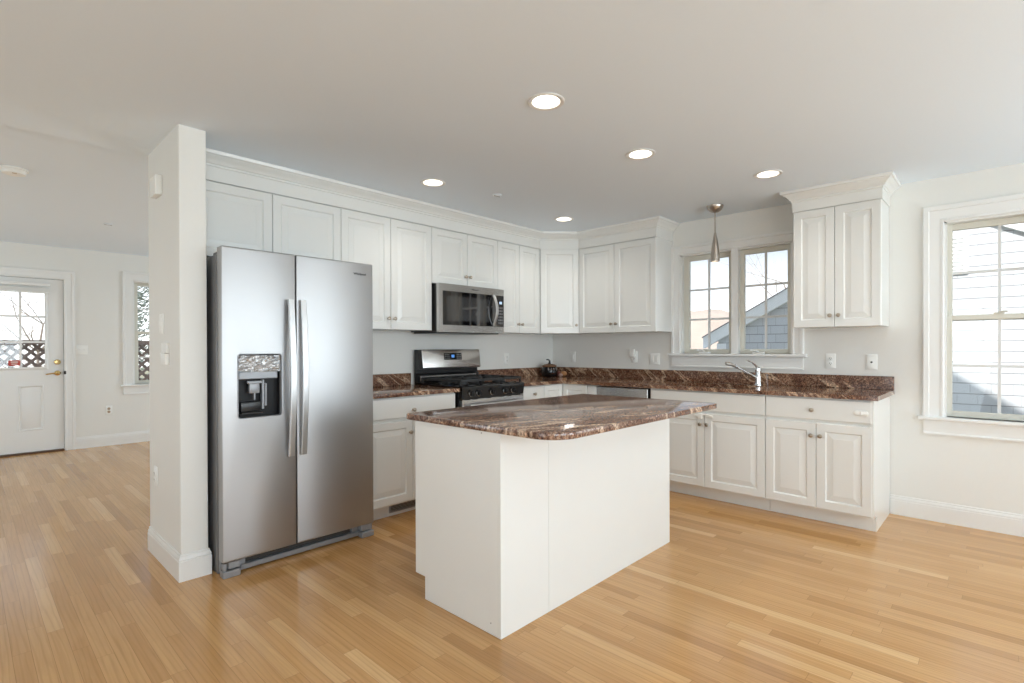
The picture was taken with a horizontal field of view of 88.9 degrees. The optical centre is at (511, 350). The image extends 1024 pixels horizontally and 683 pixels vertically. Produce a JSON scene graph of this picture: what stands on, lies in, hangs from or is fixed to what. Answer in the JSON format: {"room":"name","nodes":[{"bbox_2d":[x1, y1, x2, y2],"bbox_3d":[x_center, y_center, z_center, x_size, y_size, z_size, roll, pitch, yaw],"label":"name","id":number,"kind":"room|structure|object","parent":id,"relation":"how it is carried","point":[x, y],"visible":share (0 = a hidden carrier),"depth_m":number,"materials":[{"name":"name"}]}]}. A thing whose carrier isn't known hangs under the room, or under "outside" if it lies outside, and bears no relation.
{"room":"kitchen","nodes":[
{"label":"kitchen","id":0,"kind":"room"},
{"bbox_2d":[0,123,148,256],"bbox_3d":[-3.736,-1.224,4.830,4.470,0.069,7.500,0,0,43],"label":"ceiling","id":1,"kind":"structure","parent":0,"point":[71,187],"depth_m":4.16,"materials":[{"name":"paint"}]},
{"bbox_2d":[0,165,28,176],"bbox_3d":[-3.387,-1.213,3.548,0.150,0.041,0.150,0,0,43],"label":"smoke detector","id":2,"kind":"object","parent":1,"relation":"attached to","point":[6,169],"visible":1,"depth_m":3.51,"materials":[{"name":"white plastic"}]},
{"bbox_2d":[0,241,149,437],"bbox_3d":[-5.412,-0.067,6.428,0.160,2.549,7.820,0,0,43],"label":"wall","id":3,"kind":"structure","parent":0,"point":[98,275],"depth_m":6.55,"materials":[{"name":"paint"}]},
{"bbox_2d":[0,266,75,457],"bbox_3d":[-5.776,0.129,5.982,0.166,2.164,1.178,0,0,43],"label":"door","id":4,"kind":"structure","parent":3,"relation":"in","point":[38,404],"depth_m":6.19,"materials":[{"name":"paint"}]},
{"bbox_2d":[76,345,87,354],"bbox_3d":[-5.293,-0.006,6.424,0.018,0.116,0.116,0,0,43],"label":"light switch","id":5,"kind":"object","parent":3,"relation":"attached to","point":[80,349],"visible":1,"depth_m":6.43,"materials":[{"name":"white plastic"}]},
{"bbox_2d":[105,405,111,414],"bbox_3d":[-5.114,0.759,6.620,0.010,0.116,0.070,0,0,43],"label":"outlet","id":6,"kind":"object","parent":3,"relation":"attached to","point":[108,409],"visible":1,"depth_m":6.62,"materials":[{"name":"white plastic"}]},
{"bbox_2d":[76,430,149,448],"bbox_3d":[-4.050,1.127,7.741,0.013,0.140,3.735,0,0,43],"label":"baseboard","id":7,"kind":"structure","parent":3,"relation":"attached to","point":[140,436],"depth_m":6.64,"materials":[{"name":"paint"}]},
{"bbox_2d":[120,271,148,394],"bbox_3d":[-4.687,-0.228,7.119,0.160,1.591,1.086,0,0,43],"label":"window","id":8,"kind":"structure","parent":3,"relation":"in","point":[132,384],"depth_m":6.78,"materials":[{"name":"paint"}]},
{"bbox_2d":[148,124,207,554],"bbox_3d":[-1.935,-0.001,3.009,0.652,2.430,0.130,0,0,43],"label":"wall partition","id":9,"kind":"structure","parent":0,"point":[177,217],"depth_m":2.81,"materials":[{"name":"paint"}]},
{"bbox_2d":[153,466,157,486],"bbox_3d":[-2.108,0.744,3.083,0.070,0.116,0.010,0,0,43],"label":"blank plate","id":10,"kind":"object","parent":9,"relation":"attached to","point":[155,468],"visible":1,"depth_m":3.07,"materials":[{"name":"white plastic"}]},
{"bbox_2d":[150,174,161,198],"bbox_3d":[-2.039,-0.937,2.986,0.124,0.111,0.035,0,0,43],"label":"door chime","id":11,"kind":"object","parent":9,"relation":"attached to","point":[156,180],"visible":1,"depth_m":2.95,"materials":[{"name":"white plastic"}]},
{"bbox_2d":[150,178,153,192],"bbox_3d":[-2.053,-0.942,2.977,0.081,0.070,0.002,0,0,43],"label":"grille","id":12,"kind":"object","parent":11,"relation":"attached to","point":[152,179],"depth_m":2.97,"materials":[{"name":"white plastic"}]},
{"bbox_2d":[159,314,163,333],"bbox_3d":[-2.001,-0.150,2.972,0.070,0.116,0.013,0,0,43],"label":"light switch","id":13,"kind":"object","parent":9,"relation":"attached to","point":[161,316],"visible":1,"depth_m":2.96,"materials":[{"name":"white plastic"}]},
{"bbox_2d":[160,343,168,364],"bbox_3d":[-1.934,0.019,2.904,0.102,0.122,0.022,0,0,43],"label":"thermostat","id":14,"kind":"object","parent":9,"relation":"attached to","point":[164,358],"visible":1,"depth_m":2.87,"materials":[{"name":"white plastic"}]},
{"bbox_2d":[148,526,211,582],"bbox_3d":[-1.927,1.144,3.010,0.665,0.140,0.156,0,0,43],"label":"baseboard","id":15,"kind":"structure","parent":9,"relation":"attached to","point":[185,567],"depth_m":2.81,"materials":[{"name":"paint"}]},
{"bbox_2d":[373,330,552,384],"bbox_3d":[-0.872,-0.047,4.691,0.120,2.500,3.774,0,0,43],"label":"wall","id":16,"kind":"structure","parent":0,"point":[393,351],"depth_m":5.05,"materials":[{"name":"paint"}]},
{"bbox_2d":[206,180,340,260],"bbox_3d":[-1.666,-0.825,3.501,0.356,0.512,0.961,0,0,43],"label":"upper cabinet","id":17,"kind":"object","parent":16,"relation":"attached to","point":[236,216],"visible":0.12,"depth_m":3.38,"materials":[{"name":"paint"}]},
{"bbox_2d":[339,207,431,330],"bbox_3d":[-1.054,-0.625,4.147,0.356,0.922,0.813,0,0,43],"label":"upper cabinet","id":18,"kind":"object","parent":16,"relation":"attached to","point":[399,253],"visible":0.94,"depth_m":4.07,"materials":[{"name":"paint"}]},
{"bbox_2d":[373,373,410,386],"bbox_3d":[-1.180,0.250,4.260,0.021,0.100,0.846,0,0,43],"label":"backsplash","id":19,"kind":"structure","parent":16,"relation":"attached to","point":[399,378],"depth_m":4.41,"materials":[{"name":"brown stone"}]},
{"bbox_2d":[430,226,497,288],"bbox_3d":[-0.507,-0.828,4.723,0.356,0.525,0.773,0,0,43],"label":"upper cabinet","id":20,"kind":"object","parent":16,"relation":"attached to","point":[458,258],"visible":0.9,"depth_m":4.59,"materials":[{"name":"paint"}]},
{"bbox_2d":[411,283,503,334],"bbox_3d":[-0.462,-0.354,4.688,0.461,0.413,0.762,0,0,43],"label":"microwave","id":21,"kind":"object","parent":20,"relation":"attached to","point":[456,309],"visible":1,"depth_m":4.52,"materials":[{"name":"silver metal"}]},
{"bbox_2d":[504,353,508,364],"bbox_3d":[-0.054,0.090,5.459,0.010,0.116,0.070,0,0,43],"label":"outlet","id":22,"kind":"object","parent":16,"relation":"attached to","point":[506,355],"visible":1,"depth_m":5.45,"materials":[{"name":"white plastic"}]},
{"bbox_2d":[477,367,541,376],"bbox_3d":[0.051,0.240,5.557,0.021,0.100,1.202,0,0,43],"label":"backsplash","id":23,"kind":"structure","parent":16,"relation":"attached to","point":[534,371],"depth_m":5.54,"materials":[{"name":"brown stone"}]},
{"bbox_2d":[496,240,539,333],"bbox_3d":[-0.031,-0.633,5.226,0.356,0.922,0.607,0,0,43],"label":"upper cabinet","id":24,"kind":"object","parent":16,"relation":"attached to","point":[518,265],"visible":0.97,"depth_m":5.12,"materials":[{"name":"paint"}]},
{"bbox_2d":[531,249,589,334],"bbox_3d":[0.485,-0.636,5.571,0.630,0.922,0.618,0,0,43],"label":"upper cabinet","id":25,"kind":"object","parent":16,"relation":"attached to","point":[559,268],"visible":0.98,"depth_m":5.33,"materials":[{"name":"paint"}]},
{"bbox_2d":[0,0,1023,231],"bbox_3d":[0.281,-1.183,1.021,6.600,0.001,7.500,0,0,43],"label":"ceiling","id":26,"kind":"structure","parent":0,"point":[388,96],"depth_m":2.39,"materials":[{"name":"paint"}]},
{"bbox_2d":[420,178,445,186],"bbox_3d":[-0.561,-1.233,3.708,0.178,0.092,0.178,0,0,43],"label":"recessed light","id":27,"kind":"object","parent":26,"relation":"in","point":[430,182],"visible":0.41,"depth_m":3.76,"materials":[{"name":"beige"}]},
{"bbox_2d":[527,93,564,110],"bbox_3d":[0.163,-1.230,2.494,0.178,0.092,0.178,0,0,43],"label":"recessed light","id":28,"kind":"object","parent":26,"relation":"in","point":[541,101],"visible":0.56,"depth_m":2.54,"materials":[{"name":"paint"}]},
{"bbox_2d":[554,217,573,221],"bbox_3d":[0.475,-1.242,4.770,0.178,0.092,0.178,0,0,43],"label":"recessed light","id":29,"kind":"object","parent":26,"relation":"in","point":[559,219],"visible":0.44,"depth_m":4.82,"materials":[{"name":"beige"}]},
{"bbox_2d":[625,148,655,159],"bbox_3d":[0.781,-1.235,3.173,0.178,0.092,0.178,0,0,43],"label":"recessed light","id":30,"kind":"object","parent":26,"relation":"in","point":[637,154],"visible":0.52,"depth_m":3.22,"materials":[{"name":"beige"}]},
{"bbox_2d":[707,204,723,261],"bbox_3d":[1.691,-0.972,4.344,0.132,0.462,0.132,0,0,43],"label":"pendant light","id":31,"kind":"object","parent":26,"relation":"hanging from","point":[713,208],"visible":1,"depth_m":4.32,"materials":[{"name":"silver metal"}]},
{"bbox_2d":[754,170,782,178],"bbox_3d":[1.740,-1.239,3.547,0.178,0.092,0.178,0,0,43],"label":"recessed light","id":32,"kind":"object","parent":26,"relation":"in","point":[766,174],"visible":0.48,"depth_m":3.59,"materials":[{"name":"beige"}]},
{"bbox_2d":[0,441,1023,682],"bbox_3d":[-1.334,1.274,2.571,11.390,0.120,7.820,0,0,43],"label":"floor","id":33,"kind":"structure","parent":0,"point":[737,593],"depth_m":2.45,"materials":[{"name":"brown wood"}]},
{"bbox_2d":[207,245,373,578],"bbox_3d":[-1.471,0.326,3.322,0.816,1.770,0.911,0,0,43],"label":"refrigerator","id":34,"kind":"object","parent":33,"relation":"on","point":[290,336],"visible":1,"depth_m":2.99,"materials":[{"name":"silver metal"}]},
{"bbox_2d":[238,371,276,379],"bbox_3d":[-1.419,0.137,2.912,0.030,0.042,0.209,0,0,43],"label":"control panel","id":35,"kind":"object","parent":34,"relation":"attached to","point":[242,375],"depth_m":2.90,"materials":[{"name":"silver metal"}]},
{"bbox_2d":[373,393,454,520],"bbox_3d":[-0.948,0.769,4.029,0.676,0.874,0.815,0,0,43],"label":"base cabinet","id":36,"kind":"object","parent":33,"relation":"on","point":[394,472],"visible":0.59,"depth_m":3.72,"materials":[{"name":"paint"}]},
{"bbox_2d":[389,499,415,512],"bbox_3d":[-0.780,1.146,3.910,0.008,0.076,0.330,0,0,43],"label":"vent grille","id":37,"kind":"object","parent":36,"relation":"attached to","point":[409,505],"depth_m":3.88,"materials":[{"name":"brown metal"}]},
{"bbox_2d":[373,373,459,398],"bbox_3d":[-0.944,0.265,4.037,0.669,0.130,0.846,0,0,43],"label":"countertop","id":38,"kind":"structure","parent":36,"relation":"on","point":[399,384],"depth_m":4.11,"materials":[{"name":"brown stone"}]},
{"bbox_2d":[414,349,523,407],"bbox_3d":[-0.353,0.597,4.612,0.692,1.210,0.743,0,0,43],"label":"gas range","id":39,"kind":"object","parent":33,"relation":"on","point":[452,368],"visible":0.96,"depth_m":4.57,"materials":[{"name":"black metal"}]},
{"bbox_2d":[416,380,523,389],"bbox_3d":[-0.366,0.294,4.616,0.618,0.029,0.734,0,0,43],"label":"cooktop","id":40,"kind":"object","parent":39,"relation":"in","point":[490,384],"depth_m":4.43,"materials":[{"name":"black metal"}]},
{"bbox_2d":[454,392,514,407],"bbox_3d":[-0.389,0.754,4.642,0.590,0.895,0.730,0,0,43],"label":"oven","id":41,"kind":"object","parent":39,"relation":"in","point":[458,399],"depth_m":4.19,"materials":[{"name":"silver metal"}]},
{"bbox_2d":[522,385,543,399],"bbox_3d":[-0.021,0.762,5.007,0.676,0.874,0.289,0,0,43],"label":"base cabinet","id":42,"kind":"object","parent":33,"relation":"on","point":[530,392],"visible":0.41,"depth_m":4.79,"materials":[{"name":"paint"}]},
{"bbox_2d":[415,419,669,639],"bbox_3d":[0.244,0.775,2.941,0.624,0.867,1.506,0,0,43],"label":"kitchen island","id":43,"kind":"object","parent":33,"relation":"on","point":[510,530],"visible":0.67,"depth_m":2.44,"materials":[{"name":"paint"}]},
{"bbox_2d":[407,394,716,439],"bbox_3d":[0.334,0.326,2.829,0.968,0.030,1.510,0,0,43],"label":"island countertop","id":44,"kind":"structure","parent":43,"relation":"on","point":[567,417],"depth_m":2.55,"materials":[{"name":"brown stone"}]},
{"bbox_2d":[543,383,599,397],"bbox_3d":[0.528,0.759,5.327,1.032,0.874,0.927,0,0,43],"label":"base cabinet","id":45,"kind":"object","parent":33,"relation":"on","point":[552,390],"visible":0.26,"depth_m":4.99,"materials":[{"name":"paint"}]},
{"bbox_2d":[477,367,893,400],"bbox_3d":[1.212,0.257,4.470,3.202,0.130,1.224,0,0,43],"label":"countertop","id":46,"kind":"structure","parent":45,"relation":"on","point":[849,387],"depth_m":4.47,"materials":[{"name":"brown stone"}]},
{"bbox_2d":[541,359,557,376],"bbox_3d":[0.412,0.190,5.712,0.173,0.196,0.183,0,0,-23],"label":"jar","id":47,"kind":"object","parent":46,"relation":"on","point":[548,370],"visible":1,"depth_m":5.65,"materials":[{"name":"black ceramic"}]},
{"bbox_2d":[725,360,761,384],"bbox_3d":[1.921,0.184,4.340,0.338,0.212,0.062,0,0,-10],"label":"faucet","id":48,"kind":"object","parent":46,"relation":"on","point":[757,376],"visible":1,"depth_m":4.34,"materials":[{"name":"silver metal"}]},
{"bbox_2d":[597,386,650,397],"bbox_3d":[1.188,0.762,4.874,0.543,0.868,0.662,0,0,43],"label":"dishwasher","id":49,"kind":"object","parent":33,"relation":"on","point":[601,390],"visible":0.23,"depth_m":4.64,"materials":[{"name":"silver metal"}]},
{"bbox_2d":[651,388,769,510],"bbox_3d":[1.726,0.760,4.363,0.931,0.874,0.676,0,0,43],"label":"base cabinet","id":50,"kind":"object","parent":33,"relation":"on","point":[719,453],"visible":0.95,"depth_m":4.05,"materials":[{"name":"paint"}]},
{"bbox_2d":[766,395,889,531],"bbox_3d":[2.305,0.761,3.815,0.659,0.874,0.676,0,0,43],"label":"base cabinet","id":51,"kind":"object","parent":33,"relation":"on","point":[828,460],"visible":1,"depth_m":3.58,"materials":[{"name":"paint"}]},
{"bbox_2d":[691,309,728,348],"bbox_3d":[15.241,-1.658,62.285,156.000,7.466,22.000,0,0,43],"label":"hill","id":52,"kind":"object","parent":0,"point":[699,329],"visible":0.04,"depth_m":58.22,"materials":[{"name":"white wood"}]},
{"bbox_2d":[553,163,1023,514],"bbox_3d":[2.934,-0.054,3.792,6.880,2.500,0.160,0,0,43],"label":"wall","id":53,"kind":"structure","parent":0,"point":[965,471],"depth_m":3.77,"materials":[{"name":"paint"}]},
{"bbox_2d":[206,148,679,248],"bbox_3d":[-0.150,-1.112,3.998,1.224,0.164,3.769,0,0,43],"label":"crown molding","id":54,"kind":"structure","parent":53,"relation":"attached to","point":[222,167],"depth_m":4.11,"materials":[{"name":"paint"}]},
{"bbox_2d":[570,352,575,361],"bbox_3d":[0.676,0.073,5.815,0.070,0.116,0.013,0,0,43],"label":"light switch","id":55,"kind":"object","parent":53,"relation":"attached to","point":[572,354],"visible":1,"depth_m":5.81,"materials":[{"name":"white plastic"}]},
{"bbox_2d":[579,237,671,333],"bbox_3d":[1.102,-0.636,5.166,0.863,0.922,0.356,0,0,43],"label":"upper cabinet","id":56,"kind":"object","parent":53,"relation":"attached to","point":[625,287],"visible":1,"depth_m":4.98,"materials":[{"name":"paint"}]},
{"bbox_2d":[631,351,637,362],"bbox_3d":[1.238,0.066,5.285,0.070,0.116,0.010,0,0,43],"label":"outlet","id":57,"kind":"object","parent":53,"relation":"attached to","point":[633,359],"visible":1,"depth_m":5.27,"materials":[{"name":"white plastic"}]},
{"bbox_2d":[629,349,634,356],"bbox_3d":[1.216,0.029,5.276,0.052,0.078,0.032,0,0,43],"label":"night light","id":58,"kind":"object","parent":57,"relation":"attached to","point":[631,351],"visible":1,"depth_m":5.26,"materials":[{"name":"white plastic"}]},
{"bbox_2d":[649,353,659,364],"bbox_3d":[1.399,0.084,5.130,0.116,0.116,0.013,0,0,43],"label":"light switch","id":59,"kind":"object","parent":53,"relation":"attached to","point":[654,358],"visible":1,"depth_m":5.13,"materials":[{"name":"white plastic"}]},
{"bbox_2d":[556,367,893,389],"bbox_3d":[1.626,0.238,4.907,3.202,0.100,0.021,0,0,43],"label":"backsplash","id":60,"kind":"structure","parent":53,"relation":"attached to","point":[786,379],"depth_m":4.54,"materials":[{"name":"brown stone"}]},
{"bbox_2d":[667,230,807,369],"bbox_3d":[1.964,-0.414,4.630,1.197,1.138,0.156,0,0,43],"label":"window","id":61,"kind":"structure","parent":53,"relation":"in","point":[736,249],"depth_m":4.61,"materials":[{"name":"paint"}]},
{"bbox_2d":[825,354,835,367],"bbox_3d":[2.497,0.083,4.091,0.070,0.116,0.010,0,0,43],"label":"outlet","id":62,"kind":"object","parent":53,"relation":"attached to","point":[830,359],"visible":1,"depth_m":4.09,"materials":[{"name":"white plastic"}]},
{"bbox_2d":[780,171,901,328],"bbox_3d":[2.430,-0.687,3.877,0.703,1.029,0.398,0,0,43],"label":"upper cabinet","id":63,"kind":"object","parent":53,"relation":"attached to","point":[841,228],"visible":1,"depth_m":3.75,"materials":[{"name":"paint"}]},
{"bbox_2d":[866,354,876,369],"bbox_3d":[2.691,0.088,3.905,0.070,0.116,0.014,0,0,43],"label":"cable plate","id":64,"kind":"object","parent":53,"relation":"attached to","point":[871,359],"visible":1,"depth_m":3.91,"materials":[{"name":"white plastic"}]},
{"bbox_2d":[890,494,1023,536],"bbox_3d":[4.018,1.128,2.655,3.419,0.140,0.013,0,0,43],"label":"baseboard","id":65,"kind":"structure","parent":53,"relation":"attached to","point":[948,513],"depth_m":3.56,"materials":[{"name":"paint"}]},
{"bbox_2d":[917,193,1023,441],"bbox_3d":[3.222,-0.210,3.449,0.848,1.593,0.160,0,0,43],"label":"window","id":66,"kind":"structure","parent":53,"relation":"in","point":[940,221],"depth_m":3.61,"materials":[{"name":"paint"}]},
{"label":"outside","id":67,"kind":"structure","parent":0,"visible":0},
{"bbox_3d":[0.476,1.892,6.028,120.000,0.100,120.000,0,0,43],"label":"ground","id":68,"kind":"structure","parent":67,"visible":0},
{"bbox_2d":[0,291,44,367],"bbox_3d":[-15.011,-0.769,16.964,4.977,5.944,5.543,0,0,-9],"label":"bare tree","id":69,"kind":"object","parent":68,"relation":"on","point":[15,303],"visible":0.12,"depth_m":16.17,"materials":[{"name":"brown plant"}]},
{"bbox_2d":[0,309,44,366],"bbox_3d":[-13.626,-0.281,12.576,5.190,4.271,4.505,0,0,-38],"label":"bare tree","id":70,"kind":"object","parent":68,"relation":"on","point":[36,309],"visible":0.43,"depth_m":13.17,"materials":[{"name":"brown plant"}]},
{"bbox_2d":[1,294,138,367],"bbox_3d":[-10.150,-0.081,11.979,3.866,3.904,4.013,0,0,-6],"label":"bare tree","id":71,"kind":"object","parent":68,"relation":"on","point":[34,294],"visible":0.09,"depth_m":11.63,"materials":[{"name":"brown plant"}]},
{"bbox_2d":[0,340,148,379],"bbox_3d":[-7.557,0.844,8.469,0.080,2.020,8.500,0,0,43],"label":"lattice fence","id":72,"kind":"object","parent":68,"relation":"on","point":[141,344],"visible":0.04,"depth_m":8.35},
{"bbox_2d":[713,253,785,308],"bbox_3d":[13.893,-3.369,28.401,8.693,10.146,8.587,0,0,43],"label":"bare tree","id":73,"kind":"object","parent":68,"relation":"on","point":[762,276],"visible":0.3,"depth_m":27.70,"materials":[{"name":"brown plant"}]},
{"bbox_2d":[702,223,1023,414],"bbox_3d":[9.959,-0.342,11.476,7.940,4.260,9.420,0,0,43],"label":"house","id":74,"kind":"structure","parent":68,"relation":"on","point":[974,342],"depth_m":7.96,"materials":[{"name":"grey"}]},
{"bbox_2d":[953,233,968,271],"bbox_3d":[6.858,-1.497,8.174,0.440,0.620,0.085,0,0,43],"label":"window pane","id":75,"kind":"object","parent":74,"relation":"attached to","point":[960,240],"depth_m":8.06,"materials":[{"name":"clear glass"}]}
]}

